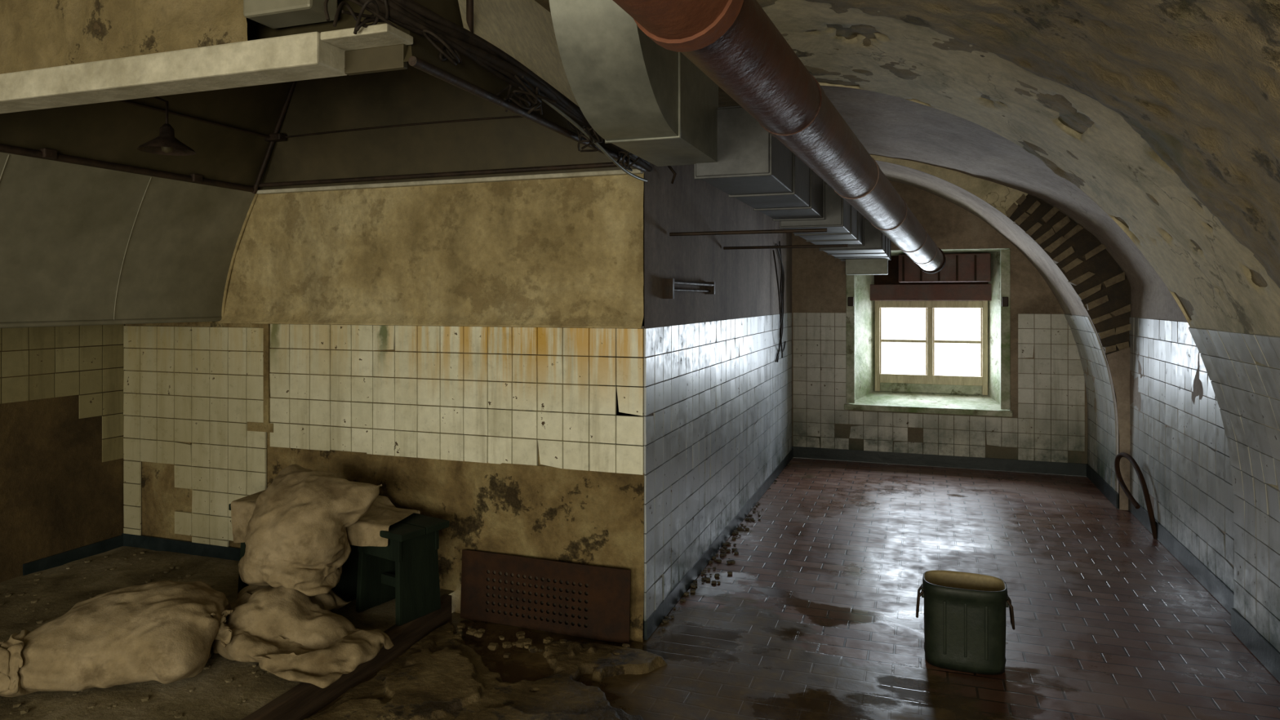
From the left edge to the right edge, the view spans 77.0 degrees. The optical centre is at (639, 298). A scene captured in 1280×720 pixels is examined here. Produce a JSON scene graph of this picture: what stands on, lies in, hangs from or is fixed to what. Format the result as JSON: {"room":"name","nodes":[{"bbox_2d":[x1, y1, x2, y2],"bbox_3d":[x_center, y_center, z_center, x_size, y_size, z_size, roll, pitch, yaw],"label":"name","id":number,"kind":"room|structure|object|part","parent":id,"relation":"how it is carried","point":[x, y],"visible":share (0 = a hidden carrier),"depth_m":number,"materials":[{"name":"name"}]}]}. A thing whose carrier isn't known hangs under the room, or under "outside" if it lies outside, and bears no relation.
{"room":"abandoned basement kitchen","nodes":[
{"label":"abandoned basement kitchen","id":0,"kind":"room"},
{"bbox_2d":[0,324,124,582],"bbox_3d":[-4.621,0.190,2.086,0.200,3.100,6.900,0,0,19],"label":"wall","id":1,"kind":"structure","parent":0,"point":[58,495],"depth_m":4.86,"materials":[{"name":"paint"}]},
{"bbox_2d":[0,324,124,462],"bbox_3d":[-4.282,0.600,2.741,0.014,0.897,5.397,0,0,19],"label":"wall tiles","id":2,"kind":"structure","parent":1,"relation":"attached to","point":[22,362],"depth_m":4.97,"materials":[{"name":"beige tile"}]},
{"bbox_2d":[22,534,123,575],"bbox_3d":[-3.497,1.595,4.993,0.012,0.090,0.630,0,0,19],"label":"baseboard","id":3,"kind":"structure","parent":1,"relation":"attached to","point":[59,559],"depth_m":4.96,"materials":[{"name":"tile"}]},
{"bbox_2d":[0,0,247,74],"bbox_3d":[-2.610,-1.035,2.859,3.090,0.610,0.051,0,0,19],"label":"wall","id":4,"kind":"structure","parent":0,"point":[35,34],"depth_m":2.53,"materials":[{"name":"paint"}]},
{"bbox_2d":[243,0,337,28],"bbox_3d":[-1.024,-1.065,2.358,0.245,0.490,0.120,0,0,19],"label":"bracket","id":5,"kind":"object","parent":4,"relation":"attached to","point":[273,14],"visible":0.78,"depth_m":2.33,"materials":[{"name":"beige metal"}]},
{"bbox_2d":[0,546,453,719],"bbox_3d":[-3.343,1.620,1.635,2.510,0.019,6.890,0,0,19],"label":"floor","id":6,"kind":"structure","parent":0,"point":[211,698],"depth_m":4.04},
{"bbox_2d":[0,628,37,695],"bbox_3d":[-2.696,1.495,3.325,0.436,0.238,0.412,0,0,-20],"label":"sack","id":7,"kind":"object","parent":6,"relation":"on","point":[11,660],"visible":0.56,"depth_m":3.20,"materials":[{"name":"beige fabric"}]},
{"bbox_2d":[17,585,247,692],"bbox_3d":[-2.188,1.452,3.544,0.902,0.304,0.701,0,0,0],"label":"sack","id":8,"kind":"object","parent":6,"relation":"on","point":[165,636],"visible":0.98,"depth_m":3.31,"materials":[{"name":"beige fabric"}]},
{"bbox_2d":[0,551,363,718],"bbox_3d":[-2.764,1.616,3.400,2.379,0.012,3.027,0,0,19],"label":"debris","id":9,"kind":"object","parent":6,"relation":"on","point":[145,698],"visible":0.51,"depth_m":4.03,"materials":[{"name":"beige stone"}]},
{"bbox_2d":[222,585,350,615],"bbox_3d":[-1.770,1.506,3.973,0.558,0.188,0.370,0,0,19],"label":"bundle","id":10,"kind":"object","parent":6,"relation":"on","point":[329,602],"visible":0.21,"depth_m":3.94,"materials":[{"name":"beige fabric"}]},
{"bbox_2d":[238,466,377,595],"bbox_3d":[-1.685,1.145,3.994,0.628,0.518,0.538,0,0,19],"label":"sack","id":11,"kind":"object","parent":10,"relation":"on","point":[295,538],"visible":1,"depth_m":3.85,"materials":[{"name":"beige fabric"}]},
{"bbox_2d":[228,503,359,601],"bbox_3d":[-1.832,1.362,4.408,0.720,0.500,0.356,0,0,19],"label":"wooden stool","id":12,"kind":"object","parent":6,"relation":"on","point":[346,589],"visible":0.12,"depth_m":4.29,"materials":[{"name":"green wood"}]},
{"bbox_2d":[231,490,420,546],"bbox_3d":[-1.677,1.195,4.343,1.067,0.230,0.428,0,0,19],"label":"sheet","id":13,"kind":"object","parent":12,"relation":"on","point":[364,529],"visible":0.32,"depth_m":4.22,"materials":[{"name":"beige fabric"}]},
{"bbox_2d":[213,587,393,688],"bbox_3d":[-1.565,1.477,3.628,0.814,0.254,0.494,0,0,19],"label":"sack","id":14,"kind":"object","parent":6,"relation":"on","point":[293,639],"visible":0.95,"depth_m":3.61,"materials":[{"name":"beige fabric"}]},
{"bbox_2d":[241,594,452,719],"bbox_3d":[-2.166,1.686,1.178,0.055,0.148,6.800,0,0,19],"label":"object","id":15,"kind":"structure","parent":6,"relation":"attached to","point":[303,700],"depth_m":3.59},
{"bbox_2d":[355,513,449,626],"bbox_3d":[-1.250,1.382,4.163,0.420,0.460,0.316,0,0,34],"label":"wooden stool","id":16,"kind":"object","parent":6,"relation":"on","point":[406,571],"visible":0.76,"depth_m":4.10,"materials":[{"name":"green wood"}]},
{"bbox_2d":[344,44,407,75],"bbox_3d":[-0.751,-0.678,2.284,0.200,0.067,0.020,0,0,19],"label":"beam","id":17,"kind":"structure","parent":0,"point":[386,58],"depth_m":2.27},
{"bbox_2d":[124,181,644,639],"bbox_3d":[-1.694,0.190,4.836,3.719,3.100,0.240,0,0,19],"label":"wall","id":18,"kind":"structure","parent":0,"point":[160,498],"depth_m":5.16,"materials":[{"name":"tile"}]},
{"bbox_2d":[121,533,240,560],"bbox_3d":[-2.810,1.590,5.081,1.250,0.100,0.012,0,0,19],"label":"baseboard","id":19,"kind":"structure","parent":18,"relation":"attached to","point":[157,544],"depth_m":5.11,"materials":[{"name":"tile"}]},
{"bbox_2d":[123,325,266,546],"bbox_3d":[-2.835,0.913,5.091,1.177,1.472,0.013,0,0,19],"label":"wall tiles","id":20,"kind":"structure","parent":18,"relation":"attached to","point":[239,362],"depth_m":5.07,"materials":[{"name":"white tile"}]},
{"bbox_2d":[247,323,273,432],"bbox_3d":[-2.313,0.480,4.912,0.200,0.660,0.023,0,0,19],"label":"chase","id":21,"kind":"object","parent":18,"relation":"attached to","point":[267,426],"visible":0.93,"depth_m":4.89,"materials":[{"name":"paint"}]},
{"bbox_2d":[218,321,644,328],"bbox_3d":[-1.291,0.145,4.534,2.760,0.010,0.045,0,0,19],"label":"trim skirt lip","id":22,"kind":"object","parent":18,"relation":"attached to","point":[267,322],"visible":0.93,"depth_m":4.46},
{"bbox_2d":[256,168,643,194],"bbox_3d":[-1.153,-0.646,4.489,2.470,0.023,0.060,0,0,19],"label":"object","id":23,"kind":"object","parent":18,"relation":"attached to","point":[611,172],"visible":0.94,"depth_m":4.42,"materials":[{"name":"paint"}]},
{"bbox_2d":[269,324,644,475],"bbox_3d":[-1.115,0.525,4.492,2.397,0.747,0.013,0,0,19],"label":"wall tiles","id":24,"kind":"structure","parent":18,"relation":"attached to","point":[580,370],"depth_m":4.44,"materials":[{"name":"white tile"}]},
{"bbox_2d":[218,171,644,326],"bbox_3d":[-1.296,-0.254,4.532,2.772,0.792,0.053,0,0,19],"label":"wall","id":25,"kind":"structure","parent":0,"point":[566,251],"depth_m":4.46,"materials":[{"name":"beige paint"}]},
{"bbox_2d":[276,447,644,642],"bbox_3d":[-1.092,1.320,4.479,2.351,0.860,0.025,0,0,19],"label":"plaster","id":26,"kind":"object","parent":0,"point":[596,518],"depth_m":4.34,"materials":[{"name":"beige paint"}]},
{"bbox_2d":[534,0,739,106],"bbox_3d":[-1.830,-1.321,3.761,4.170,0.034,11.900,0,0,19],"label":"ceiling","id":27,"kind":"structure","parent":0,"point":[724,100],"depth_m":5.25,"materials":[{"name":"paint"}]},
{"bbox_2d":[0,0,646,328],"bbox_3d":[-1.888,-0.581,2.818,2.788,1.439,3.680,0,0,19],"label":"extraction hood","id":28,"kind":"object","parent":27,"relation":"hanging from","point":[96,228],"visible":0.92,"depth_m":4.28,"materials":[{"name":"metal"}]},
{"bbox_3d":[-2.928,-0.660,3.148,0.036,0.036,3.620,0,0,19],"label":"canopy rail","id":29,"kind":"part","parent":28,"relation":"part of","materials":[{"name":"metal"}]},
{"bbox_2d":[137,96,195,155],"bbox_3d":[-2.260,-0.833,3.646,0.536,0.366,0.230,0,0,19],"label":"pendant lamp","id":30,"kind":"object","parent":28,"relation":"hanging from","point":[166,144],"visible":0.92,"depth_m":3.58,"materials":[{"name":"metal"}]},
{"bbox_3d":[-2.311,-0.888,3.664,0.427,0.256,0.012,0,0,19],"label":"stem","id":31,"kind":"part","parent":30,"relation":"part of","materials":[{"name":"metal"}]},
{"bbox_3d":[-2.115,-0.720,3.596,0.230,0.120,0.230,0,0,19],"label":"lamp shade","id":32,"kind":"part","parent":30,"relation":"part of","materials":[{"name":"metal"}]},
{"bbox_2d":[160,146,173,153],"bbox_3d":[-2.115,-0.690,3.596,0.050,0.080,0.050,0,0,19],"label":"bulb","id":33,"kind":"object","parent":30,"relation":"attached to","point":[166,149],"depth_m":3.58,"materials":[{"name":"yellow glass"}]},
{"bbox_2d":[0,31,346,113],"bbox_3d":[-2.464,-0.690,2.822,3.390,0.090,0.130,0,0,19],"label":"beam","id":34,"kind":"structure","parent":28,"relation":"attached to","point":[301,56],"depth_m":2.40,"materials":[{"name":"paint"}]},
{"bbox_2d":[320,23,413,50],"bbox_3d":[-0.758,-0.724,2.233,0.220,0.023,0.120,0,0,19],"label":"flange","id":35,"kind":"object","parent":34,"relation":"attached to","point":[383,34],"depth_m":2.20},
{"bbox_3d":[-2.431,-0.948,3.973,0.016,0.016,1.700,0,0,19],"label":"rod","id":36,"kind":"part","parent":28,"relation":"part of","materials":[{"name":"metal"}]},
{"bbox_3d":[-2.154,-0.964,4.744,0.444,0.661,0.026,0,0,32],"label":"hip rod","id":37,"kind":"part","parent":28,"relation":"part of","materials":[{"name":"metal"}]},
{"bbox_3d":[-1.483,-0.980,3.571,2.490,0.640,1.970,0,0,19],"label":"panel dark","id":38,"kind":"part","parent":28,"relation":"part of","materials":[{"name":"black metal"}]},
{"bbox_3d":[-1.169,-0.956,4.417,2.131,0.025,0.019,0,0,19],"label":"rod","id":39,"kind":"part","parent":28,"relation":"part of","materials":[{"name":"metal"}]},
{"bbox_3d":[-1.163,-0.685,4.460,2.470,0.024,0.024,0,0,19],"label":"rim rod","id":40,"kind":"part","parent":28,"relation":"part of","materials":[{"name":"metal"}]},
{"bbox_2d":[324,0,652,182],"bbox_3d":[-0.416,-0.943,2.949,0.418,0.753,2.376,0,0,30],"label":"cable bundle","id":41,"kind":"object","parent":28,"relation":"attached to","point":[409,15],"visible":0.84,"depth_m":2.51,"materials":[{"name":"metal"}]},
{"bbox_3d":[-0.392,-1.053,3.378,0.208,0.493,1.570,0,0,19],"label":"panel cream","id":42,"kind":"part","parent":28,"relation":"part of","materials":[{"name":"paint"}]},
{"bbox_3d":[-0.306,-0.660,3.167,0.028,0.028,1.980,0,0,19],"label":"rim rod","id":43,"kind":"part","parent":28,"relation":"part of","materials":[{"name":"metal"}]},
{"bbox_2d":[548,0,890,275],"bbox_3d":[0.945,-0.780,5.135,1.048,1.080,6.400,0,0,19],"label":"ventilation duct","id":44,"kind":"object","parent":27,"relation":"hanging from","point":[646,99],"visible":0.87,"depth_m":2.77,"materials":[{"name":"metal"}]},
{"bbox_3d":[0.574,-0.360,4.354,0.860,0.020,0.020,0,0,19],"label":"support rod","id":45,"kind":"part","parent":44,"relation":"part of","materials":[{"name":"metal"}]},
{"bbox_3d":[1.001,-0.360,5.581,0.860,0.020,0.020,0,0,19],"label":"support rod","id":46,"kind":"part","parent":44,"relation":"part of","materials":[{"name":"metal"}]},
{"bbox_2d":[667,165,676,183],"bbox_3d":[0.167,-0.700,4.415,0.084,0.132,0.065,0,0,19],"label":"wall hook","id":47,"kind":"object","parent":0,"point":[672,170],"depth_m":4.40,"materials":[{"name":"black metal"}]},
{"bbox_2d":[599,162,791,635],"bbox_3d":[0.729,0.190,6.518,0.250,3.100,5.010,0,0,19],"label":"wall","id":48,"kind":"structure","parent":0,"point":[745,280],"depth_m":5.21,"materials":[{"name":"grey paint"}]},
{"bbox_2d":[662,278,715,298],"bbox_3d":[0.308,-0.055,4.838,0.060,0.110,0.960,0,0,19],"label":"wall bracket","id":49,"kind":"object","parent":48,"relation":"attached to","point":[668,284],"visible":1,"depth_m":4.52,"materials":[{"name":"metal"}]},
{"bbox_3d":[0.155,-0.055,4.399,0.060,0.110,0.030,0,0,19],"label":"plate","id":50,"kind":"part","parent":49,"relation":"part of","materials":[{"name":"metal"}]},
{"bbox_3d":[0.461,-0.070,5.277,0.060,0.080,0.030,0,0,19],"label":"plate","id":51,"kind":"part","parent":49,"relation":"part of","materials":[{"name":"metal"}]},
{"bbox_2d":[644,312,791,621],"bbox_3d":[0.840,0.900,6.441,0.015,1.497,4.947,0,0,19],"label":"tiled wall","id":52,"kind":"structure","parent":48,"relation":"attached to","point":[686,510],"depth_m":5.23,"materials":[{"name":"white tile"}]},
{"bbox_2d":[644,448,793,639],"bbox_3d":[0.853,1.692,6.469,0.016,0.095,5.020,0,0,19],"label":"baseboard","id":53,"kind":"structure","parent":48,"relation":"attached to","point":[654,620],"depth_m":5.22,"materials":[{"name":"tile"}]},
{"bbox_2d":[773,240,786,362],"bbox_3d":[1.402,0.025,7.928,0.068,1.189,0.711,0,0,19],"label":"cables","id":54,"kind":"object","parent":48,"relation":"attached to","point":[782,275],"depth_m":7.99,"materials":[{"name":"black rubber"}]},
{"bbox_2d":[613,0,946,273],"bbox_3d":[0.890,-0.444,3.201,0.212,0.528,5.770,0,0,25],"label":"flue pipe","id":55,"kind":"object","parent":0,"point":[735,43],"visible":1,"depth_m":1.87,"materials":[{"name":"metal"}]},
{"bbox_2d":[613,0,743,52],"bbox_3d":[-0.003,-0.572,1.272,0.252,0.233,0.497,0,0,19],"label":"socket","id":56,"kind":"object","parent":55,"relation":"attached to","point":[675,25],"depth_m":1.40,"materials":[{"name":"brown metal"}]},
{"bbox_2d":[306,457,1279,719],"bbox_3d":[0.588,1.742,2.919,4.090,0.032,11.900,0,0,19],"label":"floor","id":57,"kind":"structure","parent":0,"point":[815,618],"depth_m":4.40,"materials":[{"name":"tile"}]},
{"bbox_2d":[302,622,667,719],"bbox_3d":[-0.623,1.717,3.214,1.490,0.085,1.860,0,0,19],"label":"debris","id":58,"kind":"object","parent":57,"relation":"on","point":[440,677],"visible":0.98,"depth_m":3.50,"materials":[{"name":"brown soil"}]},
{"bbox_2d":[445,622,630,663],"bbox_3d":[-0.545,1.710,3.962,0.969,0.023,0.285,0,0,15],"label":"rubble","id":59,"kind":"object","parent":57,"relation":"on","point":[522,642],"visible":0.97,"depth_m":3.97,"materials":[{"name":"stone"}]},
{"bbox_2d":[460,549,631,644],"bbox_3d":[-0.512,1.553,4.216,0.981,0.365,0.033,0,0,20],"label":"metal plate","id":60,"kind":"object","parent":57,"relation":"on","point":[608,597],"visible":1,"depth_m":4.20,"materials":[{"name":"brown metal"}]},
{"bbox_2d":[486,585,587,603],"bbox_3d":[-0.549,1.562,4.256,0.588,0.022,0.008,0,0,19],"label":"holes","id":61,"kind":"object","parent":60,"relation":"attached to","point":[542,595],"depth_m":4.25,"materials":[{"name":"black"}]},
{"bbox_2d":[486,592,587,611],"bbox_3d":[-0.549,1.603,4.256,0.588,0.024,0.008,0,0,19],"label":"holes","id":62,"kind":"object","parent":60,"relation":"attached to","point":[487,594],"depth_m":4.24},
{"bbox_2d":[486,600,587,619],"bbox_3d":[-0.549,1.646,4.256,0.588,0.023,0.008,0,0,19],"label":"holes","id":63,"kind":"object","parent":60,"relation":"attached to","point":[487,602],"depth_m":4.25,"materials":[{"name":"brown metal"}]},
{"bbox_2d":[486,608,587,627],"bbox_3d":[-0.549,1.687,4.256,0.588,0.024,0.008,0,0,19],"label":"holes","id":64,"kind":"object","parent":60,"relation":"attached to","point":[487,610],"depth_m":4.25,"materials":[{"name":"brown metal"}]},
{"bbox_2d":[486,577,588,595],"bbox_3d":[-0.547,1.519,4.255,0.593,0.023,0.008,0,0,19],"label":"holes","id":65,"kind":"object","parent":60,"relation":"attached to","point":[488,579],"depth_m":4.25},
{"bbox_2d":[487,569,588,586],"bbox_3d":[-0.544,1.478,4.255,0.588,0.021,0.008,0,0,19],"label":"holes","id":66,"kind":"object","parent":60,"relation":"attached to","point":[488,571],"depth_m":4.25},
{"bbox_2d":[657,463,791,631],"bbox_3d":[0.903,1.736,6.314,0.206,0.015,4.516,0,0,19],"label":"rubble","id":67,"kind":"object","parent":57,"relation":"on","point":[694,584],"depth_m":5.31,"materials":[{"name":"brown stone"}]},
{"bbox_2d":[915,570,1014,675],"bbox_3d":[1.557,1.546,3.863,0.438,0.387,0.259,0,0,19],"label":"trash can","id":68,"kind":"object","parent":57,"relation":"on","point":[965,612],"visible":1,"depth_m":3.76,"materials":[{"name":"green metal"}]},
{"bbox_3d":[1.369,1.476,3.928,0.039,0.138,0.102,0,0,19],"label":"handle","id":69,"kind":"part","parent":68,"relation":"part of","materials":[{"name":"metal"}]},
{"bbox_3d":[1.745,1.476,3.797,0.039,0.138,0.102,0,0,19],"label":"handle","id":70,"kind":"part","parent":68,"relation":"part of","materials":[{"name":"metal"}]},
{"bbox_2d":[1114,452,1156,538],"bbox_3d":[3.787,1.480,6.143,0.072,0.527,0.641,0,0,7],"label":"pipe","id":71,"kind":"object","parent":57,"relation":"on","point":[1148,501],"visible":0.99,"depth_m":6.11,"materials":[{"name":"black rubber"}]},
{"bbox_2d":[791,180,1088,463],"bbox_3d":[3.363,0.190,8.730,3.270,3.100,0.900,0,0,19],"label":"wall","id":72,"kind":"structure","parent":0,"point":[818,277],"depth_m":8.34,"materials":[{"name":"paint"}]},
{"bbox_2d":[845,274,854,403],"bbox_3d":[2.260,0.350,8.634,0.090,1.540,0.045,0,0,19],"label":"trim","id":73,"kind":"structure","parent":72,"relation":"attached to","point":[850,279],"depth_m":8.61,"materials":[{"name":"paint"}]},
{"bbox_2d":[848,297,853,306],"bbox_3d":[2.254,0.030,8.602,0.060,0.100,0.030,0,0,19],"label":"hinge pintle","id":74,"kind":"object","parent":72,"relation":"attached to","point":[851,300],"visible":1,"depth_m":8.59,"materials":[{"name":"metal"}]},
{"bbox_2d":[845,248,1010,410],"bbox_3d":[3.068,0.315,8.642,1.610,1.650,0.560,0,0,19],"label":"reveal","id":75,"kind":"object","parent":72,"relation":"attached to","point":[865,393],"visible":0.67,"depth_m":8.68,"materials":[{"name":"paint"}]},
{"bbox_2d":[875,253,991,395],"bbox_3d":[3.167,0.280,8.761,1.180,1.520,0.330,0,0,19],"label":"window","id":76,"kind":"structure","parent":75,"relation":"attached to","point":[966,260],"depth_m":8.76,"materials":[{"name":"paint"}]},
{"bbox_3d":[2.677,0.515,9.064,0.055,1.050,0.080,0,0,19],"label":"stile","id":77,"kind":"part","parent":76,"relation":"part of","materials":[{"name":"beige wood"}]},
{"bbox_3d":[2.710,0.470,9.050,0.016,0.740,0.045,0,0,19],"label":"sash","id":78,"kind":"part","parent":76,"relation":"part of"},
{"bbox_2d":[902,256,904,280],"bbox_3d":[2.845,-0.325,8.688,0.020,0.270,0.020,0,0,19],"label":"bar","id":79,"kind":"object","parent":76,"relation":"attached to","point":[903,257],"visible":1,"depth_m":8.68,"materials":[{"name":"black metal"}]},
{"bbox_2d":[881,338,925,342],"bbox_3d":[2.941,0.470,8.977,0.500,0.030,0.050,0,0,19],"label":"bar","id":80,"kind":"object","parent":76,"relation":"attached to","point":[882,340],"visible":1,"depth_m":8.95,"materials":[{"name":"brown wood"}]},
{"bbox_3d":[3.167,0.470,8.890,0.016,0.740,0.045,0,0,19],"label":"sash","id":81,"kind":"part","parent":76,"relation":"part of","materials":[{"name":"beige wood"}]},
{"bbox_3d":[3.203,0.520,8.878,0.060,0.840,0.085,0,0,19],"label":"mullion","id":82,"kind":"part","parent":76,"relation":"part of","materials":[{"name":"beige wood"}]},
{"bbox_2d":[870,284,991,300],"bbox_3d":[3.205,-0.070,8.854,1.390,0.180,0.130,0,0,19],"label":"board","id":83,"kind":"object","parent":76,"relation":"on","point":[877,291],"visible":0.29,"depth_m":8.79,"materials":[{"name":"brown wood"}]},
{"bbox_2d":[874,255,988,284],"bbox_3d":[3.218,-0.345,8.891,1.390,0.370,0.050,0,0,19],"label":"board","id":84,"kind":"object","parent":83,"relation":"on","point":[892,277],"visible":0.03,"depth_m":9.00,"materials":[{"name":"brown wood"}]},
{"bbox_3d":[3.204,0.890,8.880,1.060,0.100,0.080,0,0,19],"label":"bottom rail","id":85,"kind":"part","parent":76,"relation":"part of","materials":[{"name":"beige wood"}]},
{"bbox_3d":[3.204,0.060,8.880,1.060,0.080,0.080,0,0,19],"label":"top rail","id":86,"kind":"part","parent":76,"relation":"part of","materials":[{"name":"beige wood"}]},
{"bbox_3d":[3.207,0.990,8.890,1.060,0.100,0.040,0,0,19],"label":"panel","id":87,"kind":"part","parent":76,"relation":"part of","materials":[{"name":"paint"}]},
{"bbox_3d":[3.239,0.470,8.866,0.016,0.740,0.045,0,0,19],"label":"sash","id":88,"kind":"part","parent":76,"relation":"part of","materials":[{"name":"beige wood"}]},
{"bbox_2d":[898,253,991,282],"bbox_3d":[3.280,-0.330,8.690,0.920,0.300,0.270,0,0,19],"label":"vent","id":89,"kind":"object","parent":76,"relation":"attached to","point":[966,260],"depth_m":8.53,"materials":[{"name":"brown metal"}]},
{"bbox_2d":[955,255,958,280],"bbox_3d":[3.355,-0.325,8.510,0.020,0.270,0.020,0,0,19],"label":"bar","id":90,"kind":"object","parent":76,"relation":"attached to","point":[957,256],"visible":1,"depth_m":8.50,"materials":[{"name":"brown wood"}]},
{"bbox_2d":[934,339,980,343],"bbox_3d":[3.470,0.470,8.793,0.500,0.030,0.050,0,0,19],"label":"bar","id":91,"kind":"object","parent":76,"relation":"attached to","point":[935,340],"visible":1,"depth_m":8.76,"materials":[{"name":"brown wood"}]},
{"bbox_2d":[974,254,976,280],"bbox_3d":[3.525,-0.325,8.451,0.020,0.270,0.020,0,0,19],"label":"bar","id":92,"kind":"object","parent":76,"relation":"attached to","point":[975,255],"visible":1,"depth_m":8.44,"materials":[{"name":"black metal"}]},
{"bbox_3d":[3.696,0.470,8.706,0.016,0.740,0.045,0,0,19],"label":"sash","id":93,"kind":"part","parent":76,"relation":"part of","materials":[{"name":"beige wood"}]},
{"bbox_3d":[3.730,0.515,8.697,0.055,1.050,0.080,0,0,19],"label":"stile","id":94,"kind":"part","parent":76,"relation":"part of","materials":[{"name":"beige wood"}]},
{"bbox_2d":[844,404,1013,417],"bbox_3d":[2.972,1.159,8.368,1.650,0.062,0.040,0,0,19],"label":"sill","id":95,"kind":"structure","parent":72,"relation":"attached to","point":[846,406],"depth_m":8.34,"materials":[{"name":"paint"}]},
{"bbox_2d":[792,312,1084,462],"bbox_3d":[3.025,0.900,8.366,2.847,1.497,0.013,0,0,19],"label":"wall tiles","id":96,"kind":"structure","parent":72,"relation":"attached to","point":[1061,333],"depth_m":8.27,"materials":[{"name":"white tile"}]},
{"bbox_2d":[791,445,1086,475],"bbox_3d":[3.071,1.680,8.346,2.970,0.120,0.016,0,0,19],"label":"baseboard","id":97,"kind":"structure","parent":72,"relation":"attached to","point":[937,460],"depth_m":8.31,"materials":[{"name":"tile"}]},
{"bbox_2d":[1001,297,1008,306],"bbox_3d":[3.680,0.030,8.105,0.060,0.100,0.030,0,0,19],"label":"hinge pintle","id":98,"kind":"object","parent":72,"relation":"attached to","point":[1004,300],"visible":1,"depth_m":8.09,"materials":[{"name":"metal"}]},
{"bbox_2d":[1000,248,1010,409],"bbox_3d":[3.696,0.310,8.135,0.090,1.620,0.045,0,0,19],"label":"trim","id":99,"kind":"structure","parent":72,"relation":"attached to","point":[1005,254],"depth_m":8.12,"materials":[{"name":"paint"}]},
{"bbox_2d":[1063,314,1116,491],"bbox_3d":[4.101,0.884,7.361,0.219,1.469,1.197,0,0,19],"label":"wall tiles","id":100,"kind":"structure","parent":72,"relation":"attached to","point":[1101,424],"depth_m":7.24,"materials":[{"name":"white tile"}]},
{"bbox_2d":[1086,463,1119,508],"bbox_3d":[4.177,1.680,7.281,0.020,0.120,1.300,0,0,19],"label":"baseboard","id":101,"kind":"structure","parent":72,"relation":"attached to","point":[1108,491],"depth_m":7.15,"materials":[{"name":"tile"}]},
{"bbox_2d":[869,154,1027,216],"bbox_3d":[2.486,-1.039,7.155,1.805,0.662,0.001,0,0,19],"label":"rib","id":102,"kind":"object","parent":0,"point":[1001,197],"visible":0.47,"depth_m":7.00,"materials":[{"name":"beige paint"}]},
{"bbox_2d":[875,160,1118,493],"bbox_3d":[3.030,0.206,7.691,2.466,3.069,1.320,0,0,19],"label":"arch","id":103,"kind":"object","parent":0,"point":[1066,295],"depth_m":7.53,"materials":[{"name":"paint"}]},
{"bbox_2d":[875,160,1130,509],"bbox_3d":[2.860,0.188,7.052,2.576,3.116,0.001,0,0,19],"label":"rib","id":104,"kind":"object","parent":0,"point":[1104,267],"visible":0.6,"depth_m":6.73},
{"bbox_2d":[829,85,1190,326],"bbox_3d":[2.003,0.185,4.581,2.570,3.110,0.001,0,0,19],"label":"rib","id":105,"kind":"object","parent":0,"point":[829,86],"visible":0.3,"depth_m":4.41,"materials":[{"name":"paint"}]},
{"bbox_2d":[756,0,1279,567],"bbox_3d":[1.105,0.195,2.051,2.561,3.090,10.600,0,0,19],"label":"ceiling","id":106,"kind":"structure","parent":0,"point":[1198,81],"depth_m":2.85,"materials":[{"name":"paint"}]},
{"bbox_2d":[1004,194,1130,353],"bbox_3d":[3.599,-0.223,6.769,0.962,1.347,0.087,0,0,19],"label":"brick arch","id":107,"kind":"object","parent":106,"relation":"attached to","point":[1055,228],"visible":0.98,"depth_m":6.73,"materials":[{"name":"brown brick"}]},
{"bbox_2d":[1106,346,1130,510],"bbox_3d":[3.969,1.063,6.639,0.209,1.362,0.001,0,0,19],"label":"rib","id":108,"kind":"object","parent":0,"point":[1118,362],"visible":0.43,"depth_m":6.63,"materials":[{"name":"grey paint"}]},
{"bbox_2d":[1188,327,1279,652],"bbox_3d":[2.029,0.884,1.411,0.220,1.469,5.997,0,0,19],"label":"tiled wall","id":109,"kind":"structure","parent":0,"point":[1254,446],"depth_m":3.85,"materials":[{"name":"white tile"}]},
{"bbox_2d":[1128,498,1233,613],"bbox_3d":[3.611,1.680,5.413,0.020,0.120,2.600,0,0,19],"label":"baseboard","id":110,"kind":"structure","parent":109,"relation":"attached to","point":[1212,584],"depth_m":5.11,"materials":[{"name":"tile"}]},
{"bbox_2d":[1128,317,1235,591],"bbox_3d":[3.632,0.885,5.460,0.014,1.467,2.496,0,0,19],"label":"wall tiles","id":111,"kind":"structure","parent":109,"relation":"attached to","point":[1193,501],"depth_m":5.33,"materials":[{"name":"white tile"}]},
{"bbox_2d":[1231,608,1279,682],"bbox_3d":[1.809,1.680,0.482,0.020,0.120,7.900,0,0,19],"label":"baseboard","id":112,"kind":"structure","parent":109,"relation":"attached to","point":[1262,649],"depth_m":3.90,"materials":[{"name":"tile"}]}
]}

